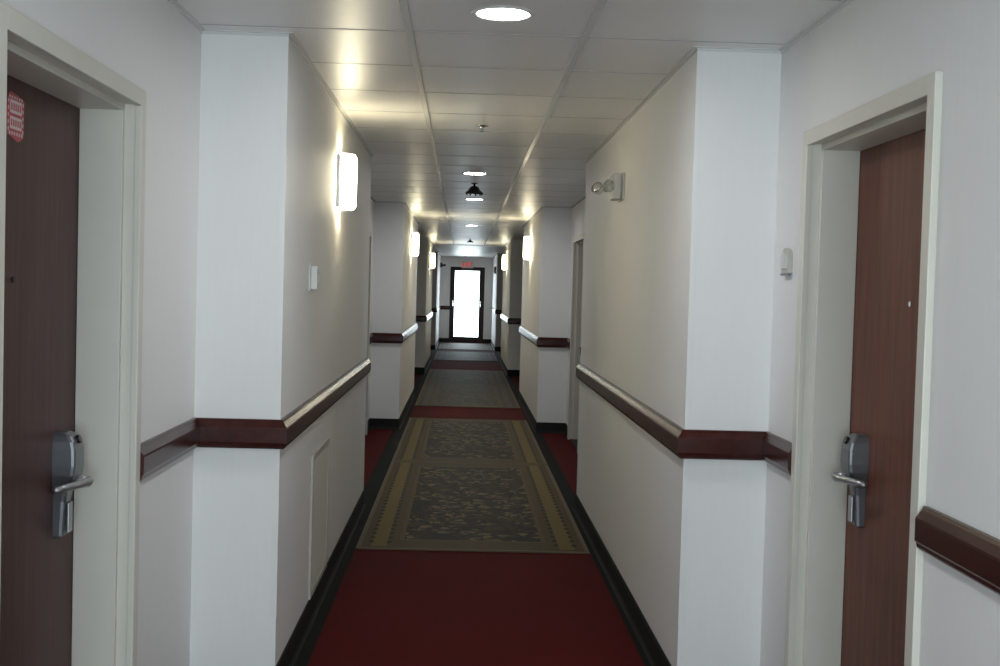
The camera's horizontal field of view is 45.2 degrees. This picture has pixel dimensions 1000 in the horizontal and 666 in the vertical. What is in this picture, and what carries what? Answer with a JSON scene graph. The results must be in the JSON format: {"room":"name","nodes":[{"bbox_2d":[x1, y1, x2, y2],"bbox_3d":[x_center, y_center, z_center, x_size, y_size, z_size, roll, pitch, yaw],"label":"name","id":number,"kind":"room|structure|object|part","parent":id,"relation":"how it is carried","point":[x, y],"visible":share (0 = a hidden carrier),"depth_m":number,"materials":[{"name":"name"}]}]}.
{"room":"hotel corridor","nodes":[
{"label":"hotel corridor","id":0,"kind":"room"},
{"bbox_2d":[1,0,374,665],"bbox_3d":[-1.601,-0.326,16.458,0.250,2.420,35.000,2,2,-2],"label":"wall","id":1,"kind":"structure","parent":0,"point":[150,44],"depth_m":3.87,"materials":[{"name":"white paint"}]},
{"bbox_2d":[0,0,146,665],"bbox_3d":[-1.182,0.344,2.991,0.270,2.073,1.122,2,2,-2],"label":"door","id":2,"kind":"structure","parent":1,"relation":"in","point":[72,191],"depth_m":3.35,"materials":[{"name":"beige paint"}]},
{"bbox_2d":[7,91,23,142],"bbox_3d":[-1.196,-0.532,2.962,0.002,0.120,0.114,2,2,-2],"label":"sticker","id":3,"kind":"object","parent":2,"relation":"attached to","point":[15,104],"visible":0.99,"depth_m":2.96,"materials":[{"name":"red paper"}]},
{"bbox_3d":[-1.196,-0.517,2.964,0.001,0.030,0.076,2,2,-2],"label":"white panel","id":4,"kind":"part","parent":3,"relation":"part of","materials":[{"name":"white paper"}]},
{"bbox_3d":[-1.195,-0.556,2.962,0.001,0.032,0.076,2,2,-2],"label":"white panel","id":5,"kind":"part","parent":3,"relation":"part of","materials":[{"name":"white paper"}]},
{"bbox_3d":[-1.202,0.513,3.350,0.006,0.083,0.034,2,2,-2],"label":"plate","id":6,"kind":"part","parent":2,"relation":"part of","materials":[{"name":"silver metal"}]},
{"bbox_3d":[-1.166,0.416,3.271,0.072,0.038,0.202,2,2,-2],"label":"lever handle","id":7,"kind":"part","parent":2,"relation":"part of","materials":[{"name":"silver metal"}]},
{"bbox_2d":[365,231,371,434],"bbox_3d":[-1.449,0.024,11.695,0.270,2.073,1.150,2,2,-2],"label":"door","id":8,"kind":"structure","parent":1,"relation":"in","point":[370,245],"depth_m":12.22,"materials":[{"name":"beige paint"}]},
{"bbox_2d":[190,34,371,665],"bbox_3d":[-1.009,0.055,6.313,0.310,2.420,3.930,2,2,-2],"label":"wall","id":9,"kind":"structure","parent":0,"point":[325,328],"depth_m":4.38,"materials":[{"name":"white paint"}]},
{"bbox_2d":[140,358,370,480],"bbox_3d":[-0.989,0.306,5.924,0.340,0.106,4.728,2,2,-2],"label":"trim","id":10,"kind":"structure","parent":9,"relation":"attached to","point":[163,449],"depth_m":4.33,"materials":[{"name":"brown wood"}]},
{"bbox_2d":[270,449,280,617],"bbox_3d":[-0.821,0.730,4.387,0.024,0.621,0.024,2,2,-2],"label":"trim","id":11,"kind":"structure","parent":9,"relation":"attached to","point":[276,452],"depth_m":4.38,"materials":[{"name":"plastic"}]},
{"bbox_2d":[274,36,289,419],"bbox_3d":[-0.791,-0.376,4.347,0.024,1.381,0.024,2,2,-2],"label":"trim","id":12,"kind":"structure","parent":9,"relation":"attached to","point":[285,40],"depth_m":4.34,"materials":[{"name":"plastic"}]},
{"bbox_2d":[167,0,440,255],"bbox_3d":[-1.279,-1.521,16.424,0.328,0.012,35.000,2,2,-2],"label":"trim","id":13,"kind":"structure","parent":9,"relation":"attached to","point":[175,3],"depth_m":4.46,"materials":[{"name":"paint"}]},
{"bbox_2d":[309,264,319,290],"bbox_3d":[-0.789,-0.236,5.113,0.038,0.116,0.090,2,2,-2],"label":"wall control box","id":14,"kind":"object","parent":9,"relation":"attached to","point":[314,274],"visible":1,"depth_m":5.08,"materials":[{"name":"white plastic"}]},
{"bbox_3d":[-0.805,-0.236,5.112,0.006,0.116,0.090,2,2,-2],"label":"plate","id":15,"kind":"part","parent":14,"relation":"part of","materials":[{"name":"white plastic"}]},
{"bbox_2d":[308,437,329,599],"bbox_3d":[-0.847,0.850,5.632,0.014,0.644,0.650,2,2,-2],"label":"access panel","id":16,"kind":"object","parent":9,"relation":"in","point":[319,475],"visible":1,"depth_m":5.58,"materials":[{"name":"paint"}]},
{"bbox_2d":[276,489,365,665],"bbox_3d":[-1.020,1.222,5.956,0.328,0.114,4.728,2,2,-2],"label":"baseboard","id":17,"kind":"structure","parent":9,"relation":"attached to","point":[294,645],"depth_m":5.69,"materials":[{"name":"black plastic"}]},
{"bbox_2d":[336,152,357,210],"bbox_3d":[-0.780,-0.773,6.155,0.094,0.290,0.182,2,2,-2],"label":"wall sconce","id":18,"kind":"object","parent":9,"relation":"attached to","point":[346,163],"visible":1,"depth_m":6.08,"materials":[{"name":"white glass"}]},
{"bbox_2d":[369,203,417,418],"bbox_3d":[-1.270,-0.257,14.794,0.310,2.420,4.050,2,2,-2],"label":"wall","id":19,"kind":"structure","parent":0,"point":[394,267],"depth_m":12.79,"materials":[{"name":"white paint"}]},
{"bbox_2d":[367,389,414,433],"bbox_3d":[-1.285,0.905,14.585,0.328,0.114,4.550,2,2,-2],"label":"baseboard","id":20,"kind":"structure","parent":19,"relation":"attached to","point":[373,423],"depth_m":12.81,"materials":[{"name":"black plastic"}]},
{"bbox_2d":[369,323,417,344],"bbox_3d":[-1.254,-0.011,14.553,0.340,0.106,4.550,2,2,-2],"label":"trim","id":21,"kind":"structure","parent":19,"relation":"attached to","point":[374,337],"depth_m":12.76,"materials":[{"name":"brown wood"}]},
{"bbox_2d":[411,233,418,255],"bbox_3d":[-1.045,-1.091,14.795,0.094,0.290,0.182,2,2,-2],"label":"wall sconce","id":22,"kind":"object","parent":19,"relation":"attached to","point":[414,236],"visible":1,"depth_m":14.72,"materials":[{"name":"white glass"}]},
{"bbox_2d":[415,237,432,366],"bbox_3d":[-1.528,-0.565,23.184,0.310,2.420,4.050,2,2,-2],"label":"wall","id":23,"kind":"structure","parent":0,"point":[424,272],"depth_m":21.18,"materials":[{"name":"white paint"}]},
{"bbox_2d":[414,355,430,373],"bbox_3d":[-1.544,0.595,23.001,0.328,0.114,4.500,2,2,-2],"label":"baseboard","id":24,"kind":"structure","parent":23,"relation":"attached to","point":[418,370],"depth_m":21.20,"materials":[{"name":"black plastic"}]},
{"bbox_2d":[416,311,432,321],"bbox_3d":[-1.512,-0.321,22.968,0.340,0.106,4.500,2,2,-2],"label":"trim","id":25,"kind":"structure","parent":23,"relation":"attached to","point":[427,317],"depth_m":21.15,"materials":[{"name":"brown wood"}]},
{"bbox_2d":[430,253,434,267],"bbox_3d":[-1.306,-1.403,23.285,0.094,0.290,0.182,2,2,-2],"label":"wall sconce","id":26,"kind":"object","parent":23,"relation":"attached to","point":[432,255],"visible":0.98,"depth_m":23.21,"materials":[{"name":"white glass"}]},
{"bbox_2d":[431,252,440,344],"bbox_3d":[-1.792,-0.881,31.774,0.310,2.420,4.350,2,2,-2],"label":"wall","id":27,"kind":"structure","parent":0,"point":[436,271],"depth_m":29.63,"materials":[{"name":"white paint"}]},
{"bbox_2d":[431,338,438,349],"bbox_3d":[-1.808,0.279,31.591,0.328,0.114,4.800,2,2,-2],"label":"baseboard","id":28,"kind":"structure","parent":27,"relation":"attached to","point":[433,347],"depth_m":29.71,"materials":[{"name":"black plastic"}]},
{"bbox_2d":[432,306,440,311],"bbox_3d":[-1.776,-0.637,31.558,0.340,0.106,4.800,2,2,-2],"label":"trim","id":29,"kind":"structure","parent":27,"relation":"attached to","point":[438,308],"depth_m":29.60,"materials":[{"name":"brown wood"}]},
{"bbox_2d":[439,256,492,338],"bbox_3d":[-0.968,-0.941,34.075,2.598,2.420,0.200,2,2,-2],"label":"wall","id":30,"kind":"structure","parent":0,"point":[487,263],"depth_m":33.97,"materials":[{"name":"white paint"}]},
{"bbox_2d":[439,338,448,341],"bbox_3d":[-1.594,0.199,33.988,0.282,0.114,0.018,2,2,-2],"label":"baseboard","id":31,"kind":"structure","parent":30,"relation":"attached to","point":[440,339],"depth_m":33.99,"materials":[{"name":"black plastic"}]},
{"bbox_2d":[440,306,449,309],"bbox_3d":[-1.569,-0.717,33.950,0.282,0.106,0.030,2,2,-2],"label":"trim","id":32,"kind":"structure","parent":30,"relation":"attached to","point":[442,307],"depth_m":33.94,"materials":[{"name":"brown wood"}]},
{"bbox_2d":[449,267,484,342],"bbox_3d":[-0.943,-0.799,34.042,0.970,2.140,0.198,2,2,-2],"label":"door","id":33,"kind":"structure","parent":30,"relation":"in","point":[452,338],"depth_m":33.99,"materials":[{"name":"brown metal"}]},
{"bbox_2d":[462,261,472,267],"bbox_3d":[-0.918,-1.930,33.913,0.330,0.190,0.054,2,2,-2],"label":"exit sign","id":34,"kind":"object","parent":30,"relation":"attached to","point":[465,264],"visible":1,"depth_m":33.89,"materials":[{"name":"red plastic"}]},
{"bbox_2d":[483,339,490,342],"bbox_3d":[-0.370,0.232,34.027,0.228,0.114,0.018,2,2,-2],"label":"baseboard","id":35,"kind":"structure","parent":30,"relation":"attached to","point":[484,340],"depth_m":34.03,"materials":[{"name":"black plastic"}]},
{"bbox_2d":[294,342,650,665],"bbox_3d":[-0.463,0.965,16.540,2.598,0.100,35.400,2,2,-2],"label":"floor","id":36,"kind":"structure","parent":0,"point":[379,607],"depth_m":5.86,"materials":[{"name":"red carpet"}]},
{"bbox_2d":[438,343,492,350],"bbox_3d":[-0.915,0.353,31.661,1.357,0.010,3.492,2,2,-2],"label":"runner rug","id":37,"kind":"object","parent":36,"relation":"on","point":[451,346],"visible":1,"depth_m":31.38,"materials":[{"name":"grey carpet"}]},
{"bbox_2d":[434,351,497,361],"bbox_3d":[-0.774,0.521,27.086,1.357,0.010,3.492,2,2,-2],"label":"runner rug","id":38,"kind":"object","parent":36,"relation":"on","point":[440,355],"visible":1,"depth_m":26.86,"materials":[{"name":"grey carpet"}]},
{"bbox_2d":[424,369,509,385],"bbox_3d":[-0.577,0.758,20.644,1.357,0.010,3.492,2,2,-2],"label":"runner rug","id":39,"kind":"object","parent":36,"relation":"on","point":[435,376],"visible":1,"depth_m":20.44,"materials":[{"name":"carpet"}]},
{"bbox_2d":[415,384,519,408],"bbox_3d":[-0.469,0.887,17.148,1.357,0.010,3.492,2,2,-2],"label":"runner rug","id":40,"kind":"object","parent":36,"relation":"on","point":[431,395],"visible":1,"depth_m":16.83,"materials":[{"name":"carpet"}]},
{"bbox_2d":[392,418,546,464],"bbox_3d":[-0.317,1.069,12.204,1.357,0.010,3.492,2,2,-2],"label":"runner rug","id":41,"kind":"object","parent":36,"relation":"on","point":[422,439],"visible":1,"depth_m":11.83,"materials":[{"name":"carpet"}]},
{"bbox_2d":[356,461,589,553],"bbox_3d":[-0.209,1.198,8.693,1.357,0.010,3.492,2,2,-2],"label":"runner rug","id":42,"kind":"object","parent":36,"relation":"on","point":[418,506],"visible":1,"depth_m":8.16,"materials":[{"name":"carpet"}]},
{"bbox_2d":[491,254,502,346],"bbox_3d":[-0.004,-0.833,31.831,0.308,2.420,4.350,2,2,-2],"label":"wall","id":43,"kind":"structure","parent":0,"point":[497,287],"depth_m":29.68,"materials":[{"name":"white paint"}]},
{"bbox_2d":[490,340,500,350],"bbox_3d":[-0.039,0.326,31.662,0.326,0.114,4.770,2,2,-2],"label":"baseboard","id":44,"kind":"structure","parent":43,"relation":"attached to","point":[491,343],"depth_m":29.74,"materials":[{"name":"black plastic"}]},
{"bbox_2d":[491,307,501,313],"bbox_3d":[-0.019,-0.590,31.629,0.338,0.106,4.770,2,2,-2],"label":"trim","id":45,"kind":"structure","parent":43,"relation":"attached to","point":[493,310],"depth_m":29.64,"materials":[{"name":"brown wood"}]},
{"bbox_2d":[177,0,840,257],"bbox_3d":[-0.393,-1.553,16.450,2.598,0.100,35.400,2,2,-2],"label":"ceiling","id":46,"kind":"structure","parent":0,"point":[775,22],"depth_m":5.01,"materials":[{"name":"tile"}]},
{"bbox_2d":[465,183,482,195],"bbox_3d":[-0.219,-1.223,10.210,0.158,0.101,0.158,2,2,-2],"label":"pendant light","id":47,"kind":"object","parent":46,"relation":"attached to","point":[474,190],"visible":1,"depth_m":10.17,"materials":[{"name":"metal"}]},
{"bbox_2d":[462,172,487,174],"bbox_3d":[-0.196,-1.239,9.329,0.208,0.005,0.208,2,2,-2],"label":"recessed light","id":48,"kind":"object","parent":46,"relation":"in","point":[467,173],"visible":1,"depth_m":9.30,"materials":[{"name":"white plastic"}]},
{"bbox_2d":[465,198,484,199],"bbox_3d":[-0.255,-1.337,12.007,0.208,0.005,0.208,2,2,-2],"label":"recessed light","id":49,"kind":"object","parent":46,"relation":"in","point":[465,198],"visible":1,"depth_m":11.99,"materials":[{"name":"white plastic"}]},
{"bbox_2d":[476,124,488,131],"bbox_3d":[-0.099,-1.122,6.583,0.072,0.036,0.072,2,2,-2],"label":"sprinkler head","id":50,"kind":"object","parent":46,"relation":"attached to","point":[477,125],"visible":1,"depth_m":6.57},
{"bbox_2d":[399,0,606,245],"bbox_3d":[-0.241,-1.328,11.757,0.643,0.007,25.600,2,2,-2],"label":"trim","id":51,"kind":"structure","parent":46,"relation":"attached to","point":[403,4],"depth_m":5.18,"materials":[{"name":"paint"}]},
{"bbox_2d":[471,6,534,20],"bbox_3d":[0.010,-1.038,3.907,0.208,0.005,0.208,2,2,-2],"label":"recessed light","id":52,"kind":"object","parent":46,"relation":"in","point":[494,13],"visible":1,"depth_m":3.90,"materials":[{"name":"white plastic"}]},
{"bbox_2d":[200,0,842,245],"bbox_3d":[-0.251,-1.329,11.794,2.098,0.008,25.586,2,2,-2],"label":"trim","id":53,"kind":"structure","parent":46,"relation":"attached to","point":[833,0],"depth_m":6.16,"materials":[{"name":"paint"}]},
{"bbox_2d":[501,240,523,369],"bbox_3d":[0.260,-0.517,23.241,0.308,2.420,4.050,2,2,-2],"label":"wall","id":54,"kind":"structure","parent":0,"point":[512,277],"depth_m":21.24,"materials":[{"name":"white paint"}]},
{"bbox_2d":[502,255,506,269],"bbox_3d":[0.086,-1.357,23.079,0.094,0.290,0.182,2,2,-2],"label":"wall sconce","id":55,"kind":"object","parent":54,"relation":"attached to","point":[504,257],"visible":1,"depth_m":23.01,"materials":[{"name":"white glass"}]},
{"bbox_2d":[500,357,519,375],"bbox_3d":[0.225,0.642,23.072,0.326,0.114,4.470,2,2,-2],"label":"baseboard","id":56,"kind":"structure","parent":54,"relation":"attached to","point":[507,372],"depth_m":21.25,"materials":[{"name":"black plastic"}]},
{"bbox_2d":[500,313,520,323],"bbox_3d":[0.245,-0.274,23.039,0.338,0.106,4.470,2,2,-2],"label":"trim","id":57,"kind":"structure","parent":54,"relation":"attached to","point":[506,319],"depth_m":21.20,"materials":[{"name":"brown wood"}]},
{"bbox_2d":[519,208,571,422],"bbox_3d":[0.518,-0.209,14.850,0.308,2.420,4.050,2,2,-2],"label":"wall","id":58,"kind":"structure","parent":0,"point":[546,277],"depth_m":12.85,"materials":[{"name":"white paint"}]},
{"bbox_2d":[523,236,530,259],"bbox_3d":[0.336,-1.058,14.939,0.094,0.290,0.182,2,2,-2],"label":"wall sconce","id":59,"kind":"object","parent":58,"relation":"attached to","point":[527,240],"visible":1,"depth_m":14.87,"materials":[{"name":"white glass"}]},
{"bbox_2d":[518,391,567,437],"bbox_3d":[0.484,0.951,14.657,0.326,0.114,4.520,2,2,-2],"label":"baseboard","id":60,"kind":"structure","parent":58,"relation":"attached to","point":[538,427],"depth_m":12.86,"materials":[{"name":"black plastic"}]},
{"bbox_2d":[519,326,569,349],"bbox_3d":[0.503,0.035,14.623,0.338,0.106,4.520,2,2,-2],"label":"trim","id":61,"kind":"structure","parent":58,"relation":"attached to","point":[538,341],"depth_m":12.81,"materials":[{"name":"brown wood"}]},
{"bbox_2d":[577,51,781,665],"bbox_3d":[0.778,0.103,6.370,0.308,2.420,3.930,2,2,-2],"label":"wall","id":62,"kind":"structure","parent":0,"point":[636,263],"depth_m":4.45,"materials":[{"name":"white paint"}]},
{"bbox_2d":[591,173,624,201],"bbox_3d":[0.569,-0.770,6.339,0.158,0.140,0.217,2,2,-2],"label":"emergency light","id":63,"kind":"object","parent":62,"relation":"attached to","point":[615,185],"visible":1,"depth_m":6.25,"materials":[{"name":"beige plastic"}]},
{"bbox_3d":[0.641,-0.768,6.339,0.014,0.140,0.190,2,2,-2],"label":"plate","id":64,"kind":"part","parent":63,"relation":"part of","materials":[{"name":"beige plastic"}]},
{"bbox_2d":[574,494,670,665],"bbox_3d":[0.743,1.262,6.216,0.326,0.114,4.320,2,2,-2],"label":"baseboard","id":65,"kind":"structure","parent":62,"relation":"attached to","point":[653,651],"depth_m":5.83,"materials":[{"name":"black plastic"}]},
{"bbox_2d":[493,0,853,257],"bbox_3d":[0.491,-1.473,16.480,0.326,0.012,35.000,2,2,-2],"label":"trim","id":66,"kind":"structure","parent":62,"relation":"attached to","point":[842,4],"depth_m":4.37,"materials":[{"name":"paint"}]},
{"bbox_2d":[677,459,689,624],"bbox_3d":[0.678,0.770,4.434,0.024,0.621,0.024,2,2,-2],"label":"trim","id":67,"kind":"structure","parent":62,"relation":"attached to","point":[685,462],"depth_m":4.42,"materials":[{"name":"plastic"}]},
{"bbox_2d":[576,363,791,475],"bbox_3d":[0.763,0.346,6.183,0.338,0.106,4.320,2,2,-2],"label":"trim","id":68,"kind":"structure","parent":62,"relation":"attached to","point":[766,446],"depth_m":4.39,"materials":[{"name":"brown wood"}]},
{"bbox_2d":[683,51,703,429],"bbox_3d":[0.709,-0.336,4.395,0.024,1.381,0.024,2,2,-2],"label":"trim","id":69,"kind":"structure","parent":62,"relation":"attached to","point":[699,54],"depth_m":4.38,"materials":[{"name":"plastic"}]},
{"bbox_2d":[566,0,999,665],"bbox_3d":[0.745,-0.263,16.532,0.250,2.420,35.000,2,2,-2],"label":"wall","id":70,"kind":"structure","parent":0,"point":[868,50],"depth_m":2.83,"materials":[{"name":"white paint"}]},
{"bbox_2d":[567,233,583,453],"bbox_3d":[0.875,0.084,11.809,0.270,2.073,1.130,2,2,-2],"label":"door","id":71,"kind":"structure","parent":70,"relation":"in","point":[578,242],"depth_m":12.31,"materials":[{"name":"beige paint"}]},
{"bbox_2d":[780,248,792,275],"bbox_3d":[0.999,-0.249,4.191,0.024,0.096,0.092,2,2,-2],"label":"wall plate","id":72,"kind":"object","parent":70,"relation":"attached to","point":[786,262],"visible":1,"depth_m":4.16,"materials":[{"name":"beige plastic"}]},
{"bbox_3d":[0.991,-0.252,4.191,0.008,0.055,0.056,2,2,-2],"label":"plate","id":73,"kind":"part","parent":72,"relation":"part of","materials":[{"name":"white plastic"}]},
{"bbox_2d":[784,71,942,665],"bbox_3d":[1.132,0.391,3.473,0.270,2.073,1.120,2,2,-2],"label":"door","id":74,"kind":"structure","parent":70,"relation":"in","point":[870,184],"depth_m":3.79,"materials":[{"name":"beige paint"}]},
{"bbox_3d":[1.094,0.461,3.750,0.072,0.038,0.202,2,2,-2],"label":"lever handle","id":75,"kind":"part","parent":74,"relation":"part of","materials":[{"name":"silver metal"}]},
{"bbox_3d":[1.119,0.561,3.831,0.006,0.083,0.034,2,2,-2],"label":"plate","id":76,"kind":"part","parent":74,"relation":"part of","materials":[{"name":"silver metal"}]},
{"bbox_2d":[914,506,999,594],"bbox_3d":[1.077,0.541,0.978,0.030,0.106,3.848,2,2,-2],"label":"trim","id":77,"kind":"structure","parent":70,"relation":"attached to","point":[974,553],"depth_m":2.65,"materials":[{"name":"brown wood"}]}
]}

